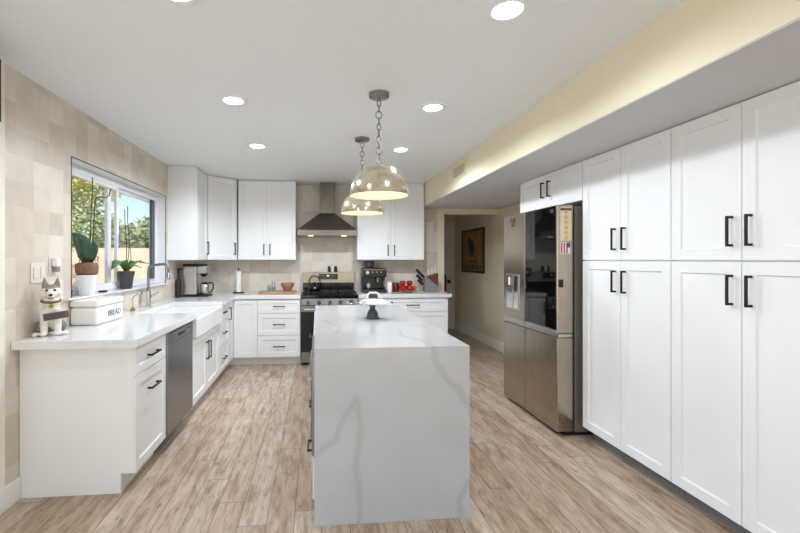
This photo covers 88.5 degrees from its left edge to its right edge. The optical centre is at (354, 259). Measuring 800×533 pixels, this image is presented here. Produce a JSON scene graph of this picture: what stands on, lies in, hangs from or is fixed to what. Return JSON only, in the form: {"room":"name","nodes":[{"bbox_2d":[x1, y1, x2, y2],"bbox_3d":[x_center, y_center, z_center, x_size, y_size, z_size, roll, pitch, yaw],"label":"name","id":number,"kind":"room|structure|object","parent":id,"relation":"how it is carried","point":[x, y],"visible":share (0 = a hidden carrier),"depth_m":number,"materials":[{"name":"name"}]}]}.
{"room":"kitchen","nodes":[
{"label":"kitchen","id":0,"kind":"room"},
{"bbox_2d":[0,61,195,489],"bbox_3d":[-1.913,0.149,1.228,0.158,2.466,9.400,0,0,-5],"label":"wall","id":1,"kind":"structure","parent":0,"point":[43,131],"depth_m":2.50,"materials":[{"name":"tile"}]},
{"bbox_2d":[0,59,0,121],"bbox_3d":[-1.881,-0.906,1.888,0.025,0.335,0.608,0,0,-5],"label":"wall panel","id":2,"kind":"object","parent":1,"relation":"attached to","point":[0,59],"visible":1,"depth_m":2.19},
{"bbox_2d":[0,476,20,514],"bbox_3d":[-1.910,1.316,2.104,0.014,0.132,0.504,0,0,-5],"label":"baseboard","id":3,"kind":"structure","parent":1,"relation":"attached to","point":[10,494],"depth_m":2.28,"materials":[{"name":"white wood"}]},
{"bbox_2d":[30,263,45,283],"bbox_3d":[-1.949,0.082,2.518,0.012,0.125,0.135,0,0,-5],"label":"switch plate","id":4,"kind":"object","parent":1,"relation":"attached to","point":[37,270],"visible":0.93,"depth_m":2.51,"materials":[{"name":"white plastic"}]},
{"bbox_2d":[48,257,56,274],"bbox_3d":[-1.966,0.039,2.659,0.006,0.115,0.084,0,0,-5],"label":"outlet plate","id":5,"kind":"object","parent":1,"relation":"attached to","point":[51,260],"depth_m":2.64,"materials":[{"name":"white plastic"}]},
{"bbox_2d":[48,257,61,274],"bbox_3d":[-1.946,0.039,2.661,0.045,0.115,0.084,0,0,-5],"label":"plug","id":6,"kind":"object","parent":1,"relation":"attached to","point":[54,263],"visible":1,"depth_m":2.64,"materials":[{"name":"white plastic"}]},
{"bbox_2d":[52,267,59,271],"bbox_3d":[-1.947,0.065,2.661,0.032,0.033,0.040,0,0,-5],"label":"bottle","id":7,"kind":"object","parent":6,"relation":"on","point":[54,269],"depth_m":2.64,"materials":[{"name":"grey plastic"}]},
{"bbox_2d":[72,163,156,294],"bbox_3d":[-2.189,-0.224,3.743,0.062,0.977,1.774,0,0,-5],"label":"window","id":8,"kind":"structure","parent":1,"relation":"in","point":[117,187],"depth_m":3.70,"materials":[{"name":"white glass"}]},
{"bbox_2d":[63,283,168,300],"bbox_3d":[-2.123,0.282,3.698,0.194,0.030,1.886,0,0,-5],"label":"window sill","id":9,"kind":"structure","parent":1,"relation":"attached to","point":[140,287],"depth_m":3.51,"materials":[{"name":"stone"}]},
{"bbox_2d":[72,177,110,294],"bbox_3d":[-2.024,-0.181,3.170,0.154,0.895,0.480,0,0,-5],"label":"potted orchid","id":10,"kind":"object","parent":9,"relation":"on","point":[86,272],"visible":1,"depth_m":3.03,"materials":[{"name":"white ceramic"}]},
{"bbox_2d":[111,206,148,288],"bbox_3d":[-2.055,-0.113,3.780,0.195,0.758,0.735,0,0,8],"label":"potted orchid","id":11,"kind":"object","parent":9,"relation":"on","point":[126,277],"visible":1,"depth_m":3.70,"materials":[{"name":"green leaf"},{"name":"dark gray ceramic"},{"name":"bark"}]},
{"bbox_2d":[71,156,165,297],"bbox_3d":[-2.149,-0.211,3.746,0.150,1.015,1.786,0,0,-5],"label":"trim","id":12,"kind":"structure","parent":1,"relation":"attached to","point":[160,198],"depth_m":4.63,"materials":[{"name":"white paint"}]},
{"bbox_2d":[168,166,208,259],"bbox_3d":[-1.996,-0.537,4.946,0.364,1.087,0.456,0,0,-5],"label":"upper cabinet","id":13,"kind":"object","parent":1,"relation":"attached to","point":[187,185],"visible":1,"depth_m":4.72,"materials":[{"name":"white wood"}]},
{"bbox_2d":[0,0,681,185],"bbox_3d":[0.272,-1.159,2.396,4.914,0.150,11.520,0,0,-5],"label":"ceiling","id":14,"kind":"structure","parent":0,"point":[307,71],"depth_m":2.34,"materials":[{"name":"white paint"}]},
{"bbox_2d":[162,0,201,6],"bbox_3d":[-0.720,-1.079,1.640,0.208,0.010,0.208,0,0,-5],"label":"recessed light","id":15,"kind":"object","parent":14,"relation":"in","point":[183,3],"visible":1,"depth_m":1.71,"materials":[{"name":"white plastic"}]},
{"bbox_2d":[217,94,248,105],"bbox_3d":[-0.826,-1.079,2.776,0.208,0.010,0.208,0,0,-5],"label":"recessed light","id":16,"kind":"object","parent":14,"relation":"in","point":[227,99],"visible":1,"depth_m":2.76,"materials":[{"name":"white plastic"}]},
{"bbox_2d":[246,143,267,148],"bbox_3d":[-0.929,-1.079,3.891,0.208,0.010,0.208,0,0,-5],"label":"recessed light","id":17,"kind":"object","parent":14,"relation":"in","point":[250,145],"visible":1,"depth_m":3.86,"materials":[{"name":"white plastic"}]},
{"bbox_2d":[341,136,383,215],"bbox_3d":[0.067,-0.748,3.657,0.386,0.672,0.386,0,0,-5],"label":"pendant lamp","id":18,"kind":"object","parent":14,"relation":"hanging from","point":[350,206],"visible":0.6,"depth_m":3.54,"materials":[{"name":"brown"}]},
{"bbox_2d":[350,90,408,199],"bbox_3d":[0.158,-0.750,2.671,0.386,0.669,0.386,0,0,-5],"label":"pendant lamp","id":19,"kind":"object","parent":14,"relation":"hanging from","point":[378,181],"visible":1,"depth_m":2.56,"materials":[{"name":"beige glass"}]},
{"bbox_2d":[390,146,410,152],"bbox_3d":[0.452,-1.079,4.019,0.208,0.010,0.208,0,0,-5],"label":"recessed light","id":20,"kind":"object","parent":14,"relation":"in","point":[400,149],"visible":1,"depth_m":4.00,"materials":[{"name":"white plastic"}]},
{"bbox_2d":[418,101,447,112],"bbox_3d":[0.556,-1.079,2.904,0.208,0.010,0.208,0,0,-5],"label":"recessed light","id":21,"kind":"object","parent":14,"relation":"in","point":[435,106],"visible":1,"depth_m":2.89,"materials":[{"name":"white plastic"}]},
{"bbox_2d":[482,0,533,23],"bbox_3d":[0.661,-1.079,1.769,0.208,0.010,0.208,0,0,-5],"label":"recessed light","id":22,"kind":"object","parent":14,"relation":"in","point":[495,11],"visible":1,"depth_m":1.77,"materials":[{"name":"white plastic"}]},
{"bbox_2d":[196,185,497,291],"bbox_3d":[-0.168,0.149,6.051,4.714,2.466,0.120,0,0,-5],"label":"wall","id":23,"kind":"structure","parent":0,"point":[314,254],"depth_m":5.96,"materials":[{"name":"tile"}]},
{"bbox_2d":[207,175,237,259],"bbox_3d":[-1.912,-0.537,5.505,0.635,1.087,0.640,0,0,-5],"label":"upper cabinet","id":24,"kind":"object","parent":23,"relation":"attached to","point":[222,193],"visible":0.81,"depth_m":5.36,"materials":[{"name":"white wood"}]},
{"bbox_2d":[238,180,296,259],"bbox_3d":[-1.208,-0.537,5.711,0.776,1.087,0.360,0,0,-5],"label":"upper cabinet","id":25,"kind":"object","parent":23,"relation":"attached to","point":[267,210],"visible":1,"depth_m":5.57,"materials":[{"name":"white wood"}]},
{"bbox_2d":[297,182,356,236],"bbox_3d":[-0.390,-0.701,5.726,0.808,0.762,0.481,0,0,-5],"label":"range hood","id":26,"kind":"object","parent":23,"relation":"attached to","point":[326,223],"visible":1,"depth_m":5.61,"materials":[{"name":"metal"}]},
{"bbox_2d":[355,183,423,259],"bbox_3d":[0.495,-0.537,5.869,0.952,1.087,0.360,0,0,-5],"label":"upper cabinet","id":27,"kind":"object","parent":23,"relation":"attached to","point":[397,233],"visible":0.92,"depth_m":5.74,"materials":[{"name":"white wood"}]},
{"bbox_2d":[0,329,736,532],"bbox_3d":[0.272,1.442,2.396,4.914,0.120,11.520,0,0,-5],"label":"floor","id":28,"kind":"structure","parent":0,"point":[238,461],"depth_m":2.54,"materials":[{"name":"brown wood"}]},
{"bbox_2d":[19,334,165,497],"bbox_3d":[-1.624,0.948,2.635,0.675,0.868,0.492,0,0,-5],"label":"base cabinet","id":29,"kind":"object","parent":28,"relation":"on","point":[90,420],"visible":0.93,"depth_m":2.39,"materials":[{"name":"white wood"}]},
{"bbox_2d":[11,291,301,349],"bbox_3d":[-1.347,0.487,4.113,1.502,0.050,3.516,0,0,-5],"label":"countertop","id":30,"kind":"structure","parent":29,"relation":"on","point":[134,329],"depth_m":2.77,"materials":[{"name":"stone"}]},
{"bbox_2d":[31,278,68,336],"bbox_3d":[-1.858,0.286,2.505,0.184,0.351,0.210,0,0,-32],"label":"statue","id":31,"kind":"object","parent":30,"relation":"on","point":[51,314],"visible":1,"depth_m":2.46,"materials":[{"name":"white ceramic"}]},
{"bbox_2d":[70,296,122,324],"bbox_3d":[-1.903,0.372,3.029,0.194,0.178,0.391,0,0,-5],"label":"bread box","id":32,"kind":"object","parent":30,"relation":"on","point":[96,310],"visible":1,"depth_m":2.86,"materials":[{"name":"white metal"}]},
{"bbox_2d":[130,293,142,310],"bbox_3d":[-1.969,0.381,3.679,0.039,0.161,0.105,0,0,33],"label":"soap dispenser","id":33,"kind":"object","parent":30,"relation":"on","point":[132,308],"visible":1,"depth_m":3.65,"materials":[{"name":"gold metal"}]},
{"bbox_2d":[145,263,169,306],"bbox_3d":[-1.919,0.248,3.975,0.234,0.427,0.060,0,0,-5],"label":"faucet","id":34,"kind":"object","parent":30,"relation":"on","point":[149,296],"visible":1,"depth_m":3.96,"materials":[{"name":"silver metal"}]},
{"bbox_2d":[175,268,182,297],"bbox_3d":[-2.133,0.285,4.954,0.080,0.352,0.065,0,0,-5],"label":"soap bottle","id":35,"kind":"object","parent":30,"relation":"on","point":[178,281],"visible":1,"depth_m":4.93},
{"bbox_2d":[156,306,222,337],"bbox_3d":[-1.672,0.597,3.983,0.537,0.168,0.976,0,0,-5],"label":"sink","id":36,"kind":"object","parent":30,"relation":"in","point":[208,317],"visible":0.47,"depth_m":4.17,"materials":[{"name":"white ceramic"}]},
{"bbox_2d":[182,264,213,296],"bbox_3d":[-1.960,0.259,5.161,0.363,0.404,0.240,0,0,-5],"label":"coffee maker","id":37,"kind":"object","parent":30,"relation":"on","point":[193,286],"visible":1,"depth_m":5.05,"materials":[{"name":"metal"}]},
{"bbox_2d":[233,268,243,292],"bbox_3d":[-1.604,0.290,5.636,0.156,0.342,0.156,0,0,-5],"label":"paper towel holder","id":38,"kind":"object","parent":30,"relation":"on","point":[238,273],"visible":1,"depth_m":5.61,"materials":[{"name":"white paper"}]},
{"bbox_2d":[258,290,296,293],"bbox_3d":[-1.065,0.449,5.646,0.505,0.024,0.240,0,0,-5],"label":"cutting board","id":39,"kind":"object","parent":30,"relation":"on","point":[271,291],"visible":0.99,"depth_m":5.55,"materials":[{"name":"brown wood"}]},
{"bbox_2d":[281,282,293,290],"bbox_3d":[-0.933,0.380,5.658,0.188,0.112,0.187,0,0,-5],"label":"bowl","id":40,"kind":"object","parent":39,"relation":"on","point":[288,286],"visible":0.97,"depth_m":5.59,"materials":[{"name":"orange ceramic"}]},
{"bbox_2d":[153,320,192,452],"bbox_3d":[-1.660,0.950,3.179,0.610,0.864,0.587,0,0,-5],"label":"dishwasher","id":41,"kind":"object","parent":28,"relation":"on","point":[179,341],"visible":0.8,"depth_m":3.14,"materials":[{"name":"metal"}]},
{"bbox_2d":[176,303,227,384],"bbox_3d":[-1.807,0.948,4.694,0.658,0.868,0.458,0,0,-5],"label":"base cabinet","id":42,"kind":"object","parent":28,"relation":"on","point":[223,326],"visible":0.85,"depth_m":4.74,"materials":[{"name":"white wood"}]},
{"bbox_2d":[186,324,218,414],"bbox_3d":[-1.740,1.034,3.969,0.658,0.695,0.990,0,0,-5],"label":"base cabinet","id":43,"kind":"object","parent":28,"relation":"on","point":[206,346],"visible":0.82,"depth_m":3.94,"materials":[{"name":"white wood"}]},
{"bbox_2d":[221,299,257,372],"bbox_3d":[-1.737,0.948,5.383,0.926,0.868,0.898,0,0,-5],"label":"base cabinet","id":44,"kind":"object","parent":28,"relation":"on","point":[242,313],"visible":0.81,"depth_m":5.28,"materials":[{"name":"white wood"}]},
{"bbox_2d":[258,299,300,363],"bbox_3d":[-1.011,0.948,5.588,0.554,0.868,0.624,0,0,-5],"label":"base cabinet","id":45,"kind":"object","parent":28,"relation":"on","point":[279,320],"visible":1,"depth_m":5.32,"materials":[{"name":"white wood"}]},
{"bbox_2d":[301,272,357,362],"bbox_3d":[-0.352,0.767,5.617,0.744,1.170,0.678,0,0,-5],"label":"range","id":46,"kind":"object","parent":28,"relation":"on","point":[338,288],"visible":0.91,"depth_m":5.36,"materials":[{"name":"metal"}]},
{"bbox_2d":[308,275,323,290],"bbox_3d":[-0.524,0.321,5.575,0.216,0.209,0.166,0,0,-5],"label":"kettle","id":47,"kind":"object","parent":46,"relation":"on","point":[314,286],"visible":1,"depth_m":5.53,"materials":[{"name":"black metal"}]},
{"bbox_2d":[301,292,357,298],"bbox_3d":[-0.353,0.490,5.620,0.744,0.046,0.543,0,0,-5],"label":"cooktop","id":48,"kind":"object","parent":46,"relation":"in","point":[308,295],"depth_m":5.37,"materials":[{"name":"black metal"}]},
{"bbox_2d":[358,298,366,304],"bbox_3d":[0.148,0.948,5.696,0.246,0.868,0.624,0,0,-5],"label":"base cabinet","id":49,"kind":"object","parent":28,"relation":"on","point":[359,299],"visible":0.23,"depth_m":5.41,"materials":[{"name":"white wood"}]},
{"bbox_2d":[307,305,469,526],"bbox_3d":[0.089,0.922,3.142,0.871,0.920,2.000,0,0,-5],"label":"kitchen island","id":50,"kind":"object","parent":28,"relation":"on","point":[389,403],"visible":1,"depth_m":2.15,"materials":[{"name":"stone"}]},
{"bbox_2d":[361,300,392,318],"bbox_3d":[0.161,0.395,3.196,0.232,0.133,0.232,0,0,40],"label":"cake stand","id":51,"kind":"object","parent":50,"relation":"on","point":[372,313],"visible":0.92,"depth_m":3.15,"materials":[{"name":"ceramic"}]},
{"bbox_2d":[363,292,384,301],"bbox_3d":[0.151,0.290,3.195,0.176,0.076,0.176,0,0,-5],"label":"butter dish","id":52,"kind":"object","parent":51,"relation":"on","point":[371,296],"visible":1,"depth_m":3.19,"materials":[{"name":"white ceramic"}]},
{"bbox_2d":[378,297,447,332],"bbox_3d":[0.756,0.948,5.753,0.970,0.868,0.624,0,0,-5],"label":"base cabinet","id":53,"kind":"object","parent":28,"relation":"on","point":[434,311],"visible":0.35,"depth_m":5.50,"materials":[{"name":"white wood"}]},
{"bbox_2d":[356,290,451,297],"bbox_3d":[0.651,0.487,5.751,1.263,0.050,0.623,0,0,-5],"label":"countertop","id":54,"kind":"structure","parent":53,"relation":"on","point":[418,293],"depth_m":5.48,"materials":[{"name":"stone"}]},
{"bbox_2d":[361,261,386,292],"bbox_3d":[0.268,0.242,5.779,0.332,0.438,0.341,0,0,-5],"label":"espresso machine","id":55,"kind":"object","parent":54,"relation":"on","point":[372,279],"visible":1,"depth_m":5.70,"materials":[{"name":"metal"}]},
{"bbox_2d":[361,288,386,292],"bbox_3d":[0.266,0.439,5.800,0.332,0.044,0.300,0,0,-5],"label":"drip tray","id":56,"kind":"object","parent":55,"relation":"on","point":[365,290],"depth_m":5.66,"materials":[{"name":"black metal"}]},
{"bbox_2d":[387,282,391,291],"bbox_3d":[0.492,0.388,5.750,0.072,0.146,0.072,0,0,-5],"label":"canister","id":57,"kind":"object","parent":54,"relation":"on","point":[389,284],"visible":0.97,"depth_m":5.72,"materials":[{"name":"ceramic"}]},
{"bbox_2d":[392,283,398,291],"bbox_3d":[0.585,0.398,5.859,0.110,0.126,0.110,0,0,-5],"label":"tin","id":58,"kind":"object","parent":54,"relation":"on","point":[395,286],"visible":0.88,"depth_m":5.81,"materials":[{"name":"red metal"}]},
{"bbox_2d":[423,273,437,291],"bbox_3d":[1.095,0.329,5.907,0.195,0.264,0.120,0,0,-5],"label":"knife block","id":59,"kind":"object","parent":54,"relation":"on","point":[430,282],"visible":0.93,"depth_m":5.85,"materials":[{"name":"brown wood"}]},
{"bbox_2d":[415,269,424,278],"bbox_3d":[0.940,0.202,5.857,0.144,0.146,0.024,0,0,-5],"label":"kitchen knife","id":60,"kind":"object","parent":59,"relation":"in","point":[416,270],"visible":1,"depth_m":5.84,"materials":[{"name":"metal"}]},
{"bbox_3d":[0.744,0.447,5.774,0.256,0.028,0.255,0,0,-5],"label":"fruit plate","id":61,"kind":"object","parent":54,"relation":"on","visible":0},
{"bbox_2d":[400,286,406,290],"bbox_3d":[0.679,0.396,5.717,0.094,0.084,0.094,0,0,-5],"label":"apple","id":62,"kind":"object","parent":61,"relation":"on","point":[402,288],"visible":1,"depth_m":5.68,"materials":[{"name":"red food"}]},
{"bbox_2d":[407,285,413,290],"bbox_3d":[0.778,0.396,5.712,0.094,0.084,0.094,0,0,-5],"label":"apple","id":63,"kind":"object","parent":61,"relation":"on","point":[409,288],"visible":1,"depth_m":5.68,"materials":[{"name":"red food"}]},
{"bbox_2d":[503,205,593,434],"bbox_3d":[1.941,0.478,3.664,0.897,1.808,0.912,0,0,-5],"label":"refrigerator","id":64,"kind":"object","parent":28,"relation":"on","point":[543,325],"visible":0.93,"depth_m":3.32,"materials":[{"name":"metal"}]},
{"bbox_2d":[510,218,514,226],"bbox_3d":[1.501,-0.351,3.886,0.008,0.085,0.080,0,0,-5],"label":"magnet","id":65,"kind":"object","parent":64,"relation":"attached to","point":[512,221],"visible":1,"depth_m":3.88},
{"bbox_2d":[560,242,569,253],"bbox_3d":[1.638,-0.088,3.176,0.080,0.090,0.004,0,0,-5],"label":"magnet","id":66,"kind":"object","parent":64,"relation":"attached to","point":[564,246],"visible":1,"depth_m":3.17},
{"bbox_2d":[560,207,570,239],"bbox_3d":[1.643,-0.278,3.175,0.090,0.260,0.007,0,0,-5],"label":"magnet","id":67,"kind":"object","parent":64,"relation":"attached to","point":[565,212],"visible":1,"depth_m":3.17,"materials":[{"name":"beige paper"}]},
{"bbox_2d":[564,210,567,239],"bbox_3d":[1.643,-0.270,3.174,0.032,0.230,0.004,0,0,-5],"label":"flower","id":68,"kind":"object","parent":67,"relation":"on","point":[565,211],"depth_m":3.17,"materials":[{"name":"paper"}]},
{"bbox_2d":[583,128,685,497],"bbox_3d":[2.120,0.311,2.772,0.745,2.141,0.782,0,0,-5],"label":"pantry cabinet","id":69,"kind":"object","parent":28,"relation":"on","point":[627,189],"visible":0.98,"depth_m":2.65,"materials":[{"name":"white wood"}]},
{"bbox_2d":[672,81,799,532],"bbox_3d":[2.193,0.311,1.990,0.745,2.141,0.782,0,0,-5],"label":"pantry cabinet","id":70,"kind":"object","parent":28,"relation":"on","point":[736,168],"visible":1,"depth_m":1.98,"materials":[{"name":"white wood"}]},
{"bbox_2d":[444,215,454,221],"bbox_3d":[1.523,0.149,8.196,0.950,2.466,0.200,0,0,-5],"label":"wall","id":71,"kind":"structure","parent":0,"point":[447,218],"depth_m":8.13,"materials":[{"name":"paint"}]},
{"bbox_2d":[444,225,451,328],"bbox_3d":[1.622,0.349,8.051,0.616,2.050,0.103,0,0,-5],"label":"door","id":72,"kind":"structure","parent":71,"relation":"in","point":[447,228],"depth_m":8.10,"materials":[{"name":"black wood"}]},
{"bbox_2d":[444,274,446,290],"bbox_3d":[1.779,0.462,8.078,0.078,0.340,0.014,0,0,-5],"label":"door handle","id":73,"kind":"object","parent":72,"relation":"hanging from","point":[445,280],"visible":0.56,"depth_m":8.07,"materials":[{"name":"metal"}]},
{"bbox_2d":[444,222,454,328],"bbox_3d":[1.618,0.322,8.095,0.740,2.120,0.020,0,0,-5],"label":"trim","id":74,"kind":"structure","parent":71,"relation":"attached to","point":[445,223],"depth_m":8.12,"materials":[{"name":"beige wood"}]},
{"bbox_2d":[455,204,519,342],"bbox_3d":[2.615,0.149,2.663,0.200,2.466,11.420,0,0,-5],"label":"wall","id":75,"kind":"structure","parent":0,"point":[479,297],"depth_m":6.68,"materials":[{"name":"paint"}]},
{"bbox_2d":[462,227,484,272],"bbox_3d":[2.077,-0.153,7.206,0.030,0.766,1.013,0,0,-5],"label":"framed poster","id":76,"kind":"object","parent":75,"relation":"attached to","point":[473,240],"visible":1,"depth_m":7.13,"materials":[{"name":"orange paper"}]},
{"bbox_2d":[455,321,503,352],"bbox_3d":[2.176,1.307,6.213,0.016,0.150,3.870,0,0,-5],"label":"baseboard","id":77,"kind":"structure","parent":75,"relation":"attached to","point":[481,337],"depth_m":6.80,"materials":[{"name":"white wood"}]},
{"bbox_2d":[520,161,582,212],"bbox_3d":[2.039,-0.608,3.645,0.745,0.303,0.962,0,0,-5],"label":"upper cabinet","id":78,"kind":"object","parent":75,"relation":"attached to","point":[564,186],"visible":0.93,"depth_m":3.50,"materials":[{"name":"white wood"}]},
{"bbox_2d":[424,18,799,208],"bbox_3d":[2.000,-0.764,1.582,1.225,0.006,9.180,0,0,-5],"label":"ceiling","id":79,"kind":"structure","parent":0,"point":[770,62],"depth_m":2.12,"materials":[{"name":"white paint"}]},
{"bbox_2d":[424,0,799,204],"bbox_3d":[1.998,-0.926,1.582,1.228,0.317,9.180,0,0,-5],"label":"wall","id":80,"kind":"structure","parent":0,"point":[692,34],"depth_m":1.96,"materials":[{"name":"yellow paint"}]},
{"bbox_2d":[452,159,466,180],"bbox_3d":[1.116,-0.948,4.367,0.012,0.150,0.410,0,0,-5],"label":"air vent","id":81,"kind":"object","parent":80,"relation":"in","point":[459,170],"visible":1,"depth_m":4.35,"materials":[{"name":"beige metal"}]},
{"label":"outside","id":82,"kind":"structure","parent":0,"visible":0},
{"bbox_3d":[-22.475,1.557,15.486,38.110,0.150,55.000,0,0,-5],"label":"ground","id":83,"kind":"structure","parent":82,"visible":0},
{"bbox_2d":[72,213,75,251],"bbox_3d":[-10.980,-0.387,14.023,2.496,3.738,2.506,0,0,-5],"label":"shrub","id":84,"kind":"object","parent":83,"relation":"on","point":[73,228],"visible":0.02,"depth_m":14.53,"materials":[{"name":"plant"}]},
{"bbox_2d":[72,176,123,214],"bbox_3d":[-6.981,-0.766,9.480,3.144,4.506,3.139,0,0,-5],"label":"shade tree","id":85,"kind":"object","parent":83,"relation":"on","point":[81,187],"visible":0.12,"depth_m":9.60,"materials":[{"name":"plant"}]},
{"bbox_2d":[72,207,127,247],"bbox_3d":[-13.100,-0.636,20.356,3.338,4.235,3.310,0,0,-5],"label":"tree","id":86,"kind":"object","parent":83,"relation":"on","point":[100,224],"visible":0.34,"depth_m":19.86,"materials":[{"name":"green plant"}]},
{"bbox_2d":[72,248,148,286],"bbox_3d":[-17.647,0.507,16.060,27.830,1.950,0.250,0,0,-5],"label":"wall","id":87,"kind":"structure","parent":83,"relation":"on","point":[137,254],"depth_m":16.69,"materials":[{"name":"beige paint"}]},
{"bbox_2d":[97,225,133,247],"bbox_3d":[-14.311,-0.318,27.544,5.200,3.600,5.300,0,0,-5],"label":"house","id":88,"kind":"structure","parent":83,"relation":"on","point":[121,243],"depth_m":25.19,"materials":[{"name":"beige"}]},
{"bbox_2d":[121,215,148,247],"bbox_3d":[-9.922,-0.357,20.119,3.004,3.678,2.973,0,0,-5],"label":"tree","id":89,"kind":"object","parent":83,"relation":"on","point":[140,239],"visible":0.38,"depth_m":19.35,"materials":[{"name":"green plant"}]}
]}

